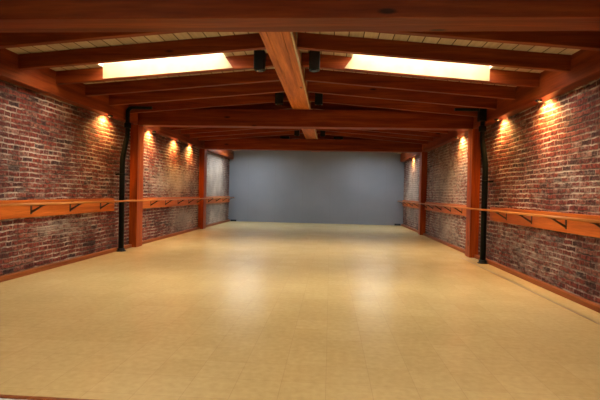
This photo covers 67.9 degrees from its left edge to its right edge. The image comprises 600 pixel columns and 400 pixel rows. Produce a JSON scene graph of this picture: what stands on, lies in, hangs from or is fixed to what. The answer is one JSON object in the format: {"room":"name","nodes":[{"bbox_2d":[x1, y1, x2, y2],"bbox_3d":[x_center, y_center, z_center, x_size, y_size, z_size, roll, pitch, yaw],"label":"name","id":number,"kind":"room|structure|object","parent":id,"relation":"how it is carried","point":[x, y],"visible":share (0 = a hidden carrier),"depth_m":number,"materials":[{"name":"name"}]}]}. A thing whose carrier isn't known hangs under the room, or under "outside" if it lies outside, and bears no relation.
{"room":"dance studio","nodes":[
{"label":"dance studio","id":0,"kind":"room"},
{"bbox_2d":[0,79,229,275],"bbox_3d":[-4.058,-0.507,8.854,0.250,3.420,22.330,1,1,4],"label":"wall","id":1,"kind":"structure","parent":0,"point":[51,148],"depth_m":7.98,"materials":[{"name":"brick"}]},
{"bbox_2d":[0,198,114,219],"bbox_3d":[-4.100,0.135,6.253,0.045,0.260,6.120,1,1,4],"label":"board","id":2,"kind":"object","parent":1,"relation":"attached to","point":[6,212],"visible":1,"depth_m":7.20,"materials":[{"name":"brown wood"}]},
{"bbox_2d":[30,205,46,213],"bbox_3d":[-3.932,0.132,6.703,0.230,0.170,0.040,1,1,4],"label":"bracket","id":3,"kind":"object","parent":2,"relation":"attached to","point":[40,206],"visible":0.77,"depth_m":6.69,"materials":[{"name":"black metal"}]},
{"bbox_2d":[0,49,137,124],"bbox_3d":[-3.924,-1.847,7.193,0.180,0.374,5.728,1,1,4],"label":"beam","id":4,"kind":"structure","parent":1,"relation":"attached to","point":[43,81],"depth_m":6.99,"materials":[{"name":"brown wood"}]},
{"bbox_2d":[0,219,229,281],"bbox_3d":[-3.751,1.017,11.479,0.080,0.070,17.088,1,1,4],"label":"baseboard","id":5,"kind":"structure","parent":1,"relation":"attached to","point":[18,274],"depth_m":7.95,"materials":[{"name":"brown wood"}]},
{"bbox_2d":[143,197,199,208],"bbox_3d":[-3.651,0.049,12.893,0.045,0.260,4.988,1,1,4],"label":"board","id":6,"kind":"object","parent":1,"relation":"attached to","point":[146,204],"visible":0.53,"depth_m":12.41,"materials":[{"name":"brown wood"}]},
{"bbox_3d":[-3.562,0.061,12.170,0.230,0.170,0.040,1,1,4],"label":"bracket","id":7,"kind":"object","parent":6,"relation":"attached to","visible":0},
{"bbox_2d":[0,197,234,206],"bbox_3d":[-3.516,-0.006,11.565,0.044,0.036,16.800,1,1,4],"label":"barre","id":8,"kind":"object","parent":7,"relation":"on","point":[81,202],"visible":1,"depth_m":7.86,"materials":[{"name":"brown wood"}]},
{"bbox_2d":[144,127,204,148],"bbox_3d":[-3.540,-1.920,12.860,0.180,0.374,4.988,1,1,4],"label":"beam","id":9,"kind":"structure","parent":1,"relation":"attached to","point":[176,135],"depth_m":12.66,"materials":[{"name":"brown wood"}]},
{"bbox_2d":[206,196,229,203],"bbox_3d":[-3.316,-0.016,17.846,0.045,0.260,4.279,1,1,4],"label":"board","id":10,"kind":"object","parent":1,"relation":"attached to","point":[222,199],"visible":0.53,"depth_m":17.80,"materials":[{"name":"brown wood"}]},
{"bbox_2d":[207,150,233,158],"bbox_3d":[-3.205,-1.985,17.818,0.180,0.374,4.288,1,1,4],"label":"beam","id":11,"kind":"structure","parent":1,"relation":"attached to","point":[229,154],"depth_m":18.40,"materials":[{"name":"brown wood"}]},
{"bbox_2d":[0,0,599,32],"bbox_3d":[-0.363,-1.724,3.917,7.730,0.380,0.330,1,1,4],"label":"tie beam","id":12,"kind":"structure","parent":1,"relation":"attached to","point":[16,16],"depth_m":3.79,"materials":[{"name":"brown wood"}]},
{"bbox_2d":[138,109,472,130],"bbox_3d":[0.046,-1.803,9.957,7.730,0.380,0.320,1,1,4],"label":"tie beam","id":13,"kind":"structure","parent":1,"relation":"attached to","point":[196,118],"depth_m":9.81,"materials":[{"name":"brown wood"}]},
{"bbox_2d":[204,138,421,152],"bbox_3d":[0.405,-1.872,15.259,7.730,0.380,0.330,1,1,4],"label":"tie beam","id":14,"kind":"structure","parent":1,"relation":"attached to","point":[325,145],"depth_m":15.10,"materials":[{"name":"brown wood"}]},
{"bbox_2d":[5,32,579,153],"bbox_3d":[-0.041,-2.132,8.560,8.130,0.398,22.330,1,1,4],"label":"ceiling","id":15,"kind":"structure","parent":0,"point":[185,35],"depth_m":5.91,"materials":[{"name":"brown wood"}]},
{"bbox_2d":[0,32,182,48],"bbox_3d":[-2.214,-2.017,5.261,3.484,0.496,0.090,1,1,4],"label":"rafter","id":16,"kind":"object","parent":15,"relation":"attached to","point":[7,40],"visible":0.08,"depth_m":5.27,"materials":[{"name":"brown wood"}]},
{"bbox_2d":[18,33,265,69],"bbox_3d":[-2.157,-2.028,6.099,3.484,0.496,0.090,1,1,4],"label":"rafter","id":17,"kind":"object","parent":15,"relation":"attached to","point":[244,42],"visible":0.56,"depth_m":6.06,"materials":[{"name":"brown wood"}]},
{"bbox_2d":[97,53,232,78],"bbox_3d":[-2.088,-2.159,6.519,2.080,0.587,0.820,1,1,4],"label":"skylight","id":18,"kind":"object","parent":15,"relation":"attached to","point":[209,61],"visible":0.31,"depth_m":6.88,"materials":[{"name":"white glass"}]},
{"bbox_2d":[56,53,273,84],"bbox_3d":[-2.100,-2.039,6.947,3.484,0.496,0.090,1,1,4],"label":"rafter","id":19,"kind":"object","parent":15,"relation":"attached to","point":[242,62],"visible":0.53,"depth_m":6.97,"materials":[{"name":"brown wood"}]},
{"bbox_2d":[85,69,279,96],"bbox_3d":[-2.043,-2.050,7.785,3.484,0.496,0.090,1,1,4],"label":"rafter","id":20,"kind":"object","parent":15,"relation":"attached to","point":[269,75],"visible":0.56,"depth_m":7.75,"materials":[{"name":"brown wood"}]},
{"bbox_2d":[170,127,195,129],"bbox_3d":[-1.759,-2.105,11.975,3.484,0.496,0.090,1,1,4],"label":"rafter","id":21,"kind":"object","parent":15,"relation":"attached to","point":[171,128],"visible":0.2,"depth_m":12.04,"materials":[{"name":"brown wood"}]},
{"bbox_2d":[109,81,284,105],"bbox_3d":[-1.986,-2.061,8.623,3.484,0.496,0.090,1,1,4],"label":"rafter","id":22,"kind":"object","parent":15,"relation":"attached to","point":[265,87],"visible":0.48,"depth_m":8.58,"materials":[{"name":"brown wood"}]},
{"bbox_2d":[129,92,288,113],"bbox_3d":[-1.929,-2.072,9.471,3.484,0.496,0.090,1,1,4],"label":"rafter","id":23,"kind":"object","parent":15,"relation":"attached to","point":[270,97],"visible":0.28,"depth_m":9.43,"materials":[{"name":"brown wood"}]},
{"bbox_2d":[181,128,261,133],"bbox_3d":[-1.702,-2.115,12.813,3.484,0.496,0.090,1,1,4],"label":"rafter","id":24,"kind":"object","parent":15,"relation":"attached to","point":[197,130],"visible":0.29,"depth_m":12.84,"materials":[{"name":"brown wood"}]},
{"bbox_2d":[197,101,291,108],"bbox_3d":[-1.872,-2.083,10.304,3.484,0.496,0.090,1,1,4],"label":"rafter","id":25,"kind":"object","parent":15,"relation":"attached to","point":[286,105],"visible":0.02,"depth_m":10.19,"materials":[{"name":"brown wood"}]},
{"bbox_2d":[190,128,301,137],"bbox_3d":[-1.646,-2.126,13.641,3.484,0.496,0.090,1,1,4],"label":"rafter","id":26,"kind":"object","parent":15,"relation":"attached to","point":[263,130],"visible":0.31,"depth_m":13.62,"materials":[{"name":"brown wood"}]},
{"bbox_2d":[198,130,302,140],"bbox_3d":[-1.590,-2.137,14.469,3.484,0.496,0.090,1,1,4],"label":"rafter","id":27,"kind":"object","parent":15,"relation":"attached to","point":[301,131],"visible":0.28,"depth_m":14.44,"materials":[{"name":"brown wood"}]},
{"bbox_2d":[254,50,265,71],"bbox_3d":[-0.598,-2.075,6.629,0.160,0.312,0.140,1,1,4],"label":"spotlight","id":28,"kind":"object","parent":15,"relation":"hanging from","point":[259,55],"visible":0.98,"depth_m":6.56,"materials":[{"name":"black metal"}]},
{"bbox_2d":[250,134,304,138],"bbox_3d":[-1.513,-2.152,15.606,3.484,0.496,0.090,1,1,4],"label":"rafter","id":29,"kind":"object","parent":15,"relation":"attached to","point":[292,136],"visible":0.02,"depth_m":15.51,"materials":[{"name":"brown wood"}]},
{"bbox_2d":[275,92,283,105],"bbox_3d":[-0.427,-2.108,9.163,0.160,0.312,0.140,1,1,4],"label":"spotlight","id":30,"kind":"object","parent":15,"relation":"hanging from","point":[278,96],"visible":0.71,"depth_m":9.10,"materials":[{"name":"black metal"}]},
{"bbox_2d":[259,32,319,151],"bbox_3d":[-0.046,-2.121,8.611,0.386,0.292,22.230,1,1,4],"label":"ridge beam","id":31,"kind":"structure","parent":15,"relation":"attached to","point":[281,47],"depth_m":6.60,"materials":[{"name":"brown wood"}]},
{"bbox_2d":[294,130,299,135],"bbox_3d":[-0.095,-2.172,14.062,0.160,0.312,0.140,1,1,4],"label":"spotlight","id":32,"kind":"object","parent":15,"relation":"hanging from","point":[296,132],"visible":0.7,"depth_m":13.99,"materials":[{"name":"black metal"}]},
{"bbox_2d":[309,50,319,71],"bbox_3d":[0.214,-2.056,6.574,0.160,0.312,0.140,1,1,4],"label":"spotlight","id":33,"kind":"object","parent":15,"relation":"hanging from","point":[314,56],"visible":0.91,"depth_m":6.51,"materials":[{"name":"black metal"}]},
{"bbox_2d":[315,93,322,105],"bbox_3d":[0.386,-2.089,9.108,0.160,0.312,0.140,1,1,4],"label":"spotlight","id":34,"kind":"object","parent":15,"relation":"hanging from","point":[318,96],"visible":0.69,"depth_m":9.04,"materials":[{"name":"black metal"}]},
{"bbox_2d":[317,134,374,139],"bbox_3d":[2.353,-2.061,15.346,3.503,0.498,0.090,1,1,4],"label":"rafter","id":35,"kind":"object","parent":15,"relation":"attached to","point":[319,136],"visible":0.26,"depth_m":15.36,"materials":[{"name":"brown wood"}]},
{"bbox_2d":[311,102,394,109],"bbox_3d":[1.994,-1.992,10.043,3.503,0.498,0.090,1,1,4],"label":"rafter","id":36,"kind":"object","parent":15,"relation":"attached to","point":[326,106],"visible":0.16,"depth_m":10.07,"materials":[{"name":"brown wood"}]},
{"bbox_2d":[316,130,426,144],"bbox_3d":[2.276,-2.046,14.208,3.503,0.498,0.090,1,1,4],"label":"rafter","id":37,"kind":"object","parent":15,"relation":"attached to","point":[318,131],"visible":0.56,"depth_m":14.16,"materials":[{"name":"brown wood"}]},
{"bbox_2d":[316,129,433,140],"bbox_3d":[2.220,-2.035,13.380,3.503,0.498,0.090,1,1,4],"label":"rafter","id":38,"kind":"object","parent":15,"relation":"attached to","point":[351,131],"visible":0.48,"depth_m":13.33,"materials":[{"name":"brown wood"}]},
{"bbox_2d":[309,92,477,116],"bbox_3d":[1.938,-1.981,9.210,3.503,0.498,0.090,1,1,4],"label":"rafter","id":39,"kind":"object","parent":15,"relation":"attached to","point":[327,98],"visible":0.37,"depth_m":9.17,"materials":[{"name":"brown wood"}]},
{"bbox_2d":[352,129,439,137],"bbox_3d":[2.164,-2.025,12.552,3.503,0.498,0.090,1,1,4],"label":"rafter","id":40,"kind":"object","parent":15,"relation":"attached to","point":[405,132],"visible":0.29,"depth_m":12.45,"materials":[{"name":"brown wood"}]},
{"bbox_2d":[307,81,496,109],"bbox_3d":[1.881,-1.970,8.362,3.503,0.498,0.090,1,1,4],"label":"rafter","id":41,"kind":"object","parent":15,"relation":"attached to","point":[312,87],"visible":0.82,"depth_m":8.32,"materials":[{"name":"brown wood"}]},
{"bbox_2d":[304,68,515,99],"bbox_3d":[1.824,-1.959,7.524,3.503,0.498,0.090,1,1,4],"label":"rafter","id":42,"kind":"object","parent":15,"relation":"attached to","point":[322,76],"visible":1,"depth_m":7.48,"materials":[{"name":"brown wood"}]},
{"bbox_2d":[345,54,494,80],"bbox_3d":[1.722,-2.066,6.262,2.160,0.591,0.820,1,1,4],"label":"skylight","id":43,"kind":"object","parent":15,"relation":"attached to","point":[359,62],"visible":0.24,"depth_m":6.62,"materials":[{"name":"white glass"}]},
{"bbox_2d":[301,53,539,87],"bbox_3d":[1.767,-1.948,6.686,3.503,0.498,0.090,1,1,4],"label":"rafter","id":44,"kind":"object","parent":15,"relation":"attached to","point":[329,62],"visible":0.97,"depth_m":6.63,"materials":[{"name":"brown wood"}]},
{"bbox_2d":[412,130,447,133],"bbox_3d":[2.107,-2.014,11.714,3.503,0.498,0.090,1,1,4],"label":"rafter","id":45,"kind":"object","parent":15,"relation":"attached to","point":[433,131],"visible":0.2,"depth_m":11.58,"materials":[{"name":"brown wood"}]},
{"bbox_2d":[297,32,570,71],"bbox_3d":[1.710,-1.937,5.838,3.503,0.498,0.090,1,1,4],"label":"rafter","id":46,"kind":"object","parent":15,"relation":"attached to","point":[305,41],"visible":1,"depth_m":5.79,"materials":[{"name":"brown wood"}]},
{"bbox_2d":[374,31,599,50],"bbox_3d":[1.653,-1.926,5.000,3.503,0.498,0.090,1,1,4],"label":"rafter","id":47,"kind":"object","parent":15,"relation":"attached to","point":[582,40],"visible":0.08,"depth_m":4.90,"materials":[{"name":"brown wood"}]},
{"bbox_2d":[0,221,599,399],"bbox_3d":[0.062,1.199,11.223,8.130,0.120,17.090,1,1,4],"label":"floor","id":48,"kind":"structure","parent":0,"point":[230,310],"depth_m":4.43,"materials":[{"name":"tile"}]},
{"bbox_2d":[0,394,93,399],"bbox_3d":[-0.516,1.298,2.680,7.730,0.104,0.035,1,1,4],"label":"trim","id":49,"kind":"structure","parent":48,"relation":"on","point":[1,395],"depth_m":2.75,"materials":[{"name":"brown wood"}]},
{"bbox_2d":[116,106,152,251],"bbox_3d":[-3.516,-0.445,9.399,0.758,3.063,0.200,1,1,4],"label":"drain pipe","id":50,"kind":"object","parent":48,"relation":"on","point":[127,125],"visible":1,"depth_m":9.37,"materials":[{"name":"black metal"}]},
{"bbox_2d":[129,125,143,246],"bbox_3d":[-3.754,-0.315,10.234,0.180,2.769,0.320,1,1,4],"label":"timber post","id":51,"kind":"object","parent":48,"relation":"on","point":[137,131],"visible":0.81,"depth_m":10.09,"materials":[{"name":"brown wood"}]},
{"bbox_2d":[198,149,206,228],"bbox_3d":[-3.395,-0.384,15.536,0.180,2.769,0.330,1,1,4],"label":"timber post","id":52,"kind":"object","parent":48,"relation":"on","point":[202,152],"visible":0.85,"depth_m":15.38,"materials":[{"name":"brown wood"}]},
{"bbox_2d":[418,152,426,234],"bbox_3d":[4.136,-0.211,15.028,0.180,2.769,0.330,1,1,4],"label":"timber post","id":53,"kind":"object","parent":48,"relation":"on","point":[423,155],"visible":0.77,"depth_m":14.87,"materials":[{"name":"brown wood"}]},
{"bbox_2d":[465,129,480,257],"bbox_3d":[3.777,-0.143,9.726,0.180,2.769,0.320,1,1,4],"label":"timber post","id":54,"kind":"object","parent":48,"relation":"on","point":[474,151],"visible":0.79,"depth_m":9.58,"materials":[{"name":"brown wood"}]},
{"bbox_2d":[454,108,492,263],"bbox_3d":[3.418,-0.313,8.816,0.778,3.120,0.200,1,1,4],"label":"drain pipe","id":55,"kind":"object","parent":48,"relation":"on","point":[482,113],"visible":0.97,"depth_m":8.76,"materials":[{"name":"black metal"}]},
{"bbox_2d":[463,258,599,324],"bbox_3d":[3.227,1.288,6.008,0.018,0.012,7.110,1,1,4],"label":"trim","id":56,"kind":"structure","parent":48,"relation":"on","point":[463,258],"depth_m":5.93,"materials":[{"name":"brown wood"}]},
{"bbox_2d":[228,150,403,224],"bbox_3d":[0.684,-0.712,19.797,8.230,3.720,0.150,1,1,4],"label":"wall","id":57,"kind":"structure","parent":0,"point":[365,188],"depth_m":19.72,"materials":[{"name":"grey paint"}]},
{"bbox_2d":[403,78,599,304],"bbox_3d":[3.901,-0.325,8.317,0.250,3.420,22.330,1,1,4],"label":"wall","id":58,"kind":"structure","parent":0,"point":[544,156],"depth_m":6.93,"materials":[{"name":"brick"}]},
{"bbox_2d":[400,153,419,161],"bbox_3d":[4.326,-1.811,17.310,0.180,0.371,4.288,1,1,4],"label":"beam","id":59,"kind":"structure","parent":58,"relation":"attached to","point":[404,157],"depth_m":17.89,"materials":[{"name":"brown wood"}]},
{"bbox_2d":[402,200,418,208],"bbox_3d":[4.350,0.160,17.330,0.045,0.260,4.279,1,1,4],"label":"board","id":60,"kind":"object","parent":58,"relation":"attached to","point":[409,205],"visible":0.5,"depth_m":17.31,"materials":[{"name":"brown wood"}]},
{"bbox_2d":[422,131,467,151],"bbox_3d":[3.990,-1.746,12.352,0.180,0.371,4.988,1,1,4],"label":"beam","id":61,"kind":"structure","parent":58,"relation":"attached to","point":[444,139],"depth_m":12.16,"materials":[{"name":"brown wood"}]},
{"bbox_2d":[425,202,465,215],"bbox_3d":[4.015,0.224,12.376,0.045,0.260,4.988,1,1,4],"label":"board","id":62,"kind":"object","parent":58,"relation":"attached to","point":[443,210],"visible":0.54,"depth_m":11.99,"materials":[{"name":"brown wood"}]},
{"bbox_2d":[401,224,599,312],"bbox_3d":[3.880,1.192,10.964,0.080,0.070,17.088,1,1,4],"label":"baseboard","id":63,"kind":"structure","parent":58,"relation":"attached to","point":[589,304],"depth_m":6.79,"materials":[{"name":"brown wood"}]},
{"bbox_2d":[473,50,599,128],"bbox_3d":[3.607,-1.673,6.686,0.180,0.371,5.728,1,1,4],"label":"beam","id":64,"kind":"structure","parent":58,"relation":"attached to","point":[585,64],"depth_m":6.22,"materials":[{"name":"brown wood"}]},
{"bbox_2d":[490,207,599,237],"bbox_3d":[3.566,0.310,5.747,0.045,0.260,6.140,1,1,4],"label":"board","id":65,"kind":"object","parent":58,"relation":"attached to","point":[573,227],"visible":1,"depth_m":6.35,"materials":[{"name":"brown wood"}]},
{"bbox_2d":[518,213,531,223],"bbox_3d":[3.512,0.291,6.983,0.230,0.170,0.040,1,1,4],"label":"bracket","id":66,"kind":"object","parent":65,"relation":"attached to","point":[522,216],"visible":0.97,"depth_m":6.97,"materials":[{"name":"black metal"}]},
{"bbox_2d":[548,218,566,228],"bbox_3d":[3.443,0.304,5.965,0.230,0.170,0.040,1,1,4],"label":"bracket","id":67,"kind":"object","parent":65,"relation":"attached to","point":[553,219],"visible":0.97,"depth_m":5.95,"materials":[{"name":"black metal"}]},
{"bbox_3d":[3.242,0.343,2.993,0.230,0.170,0.040,1,1,4],"label":"bracket","id":68,"kind":"object","parent":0,"visible":0},
{"bbox_2d":[398,201,599,222],"bbox_3d":[3.706,0.159,11.078,0.044,0.036,16.800,1,1,4],"label":"barre","id":69,"kind":"object","parent":68,"relation":"on","point":[508,212],"visible":1,"depth_m":6.65,"materials":[{"name":"brown wood"}]}
]}

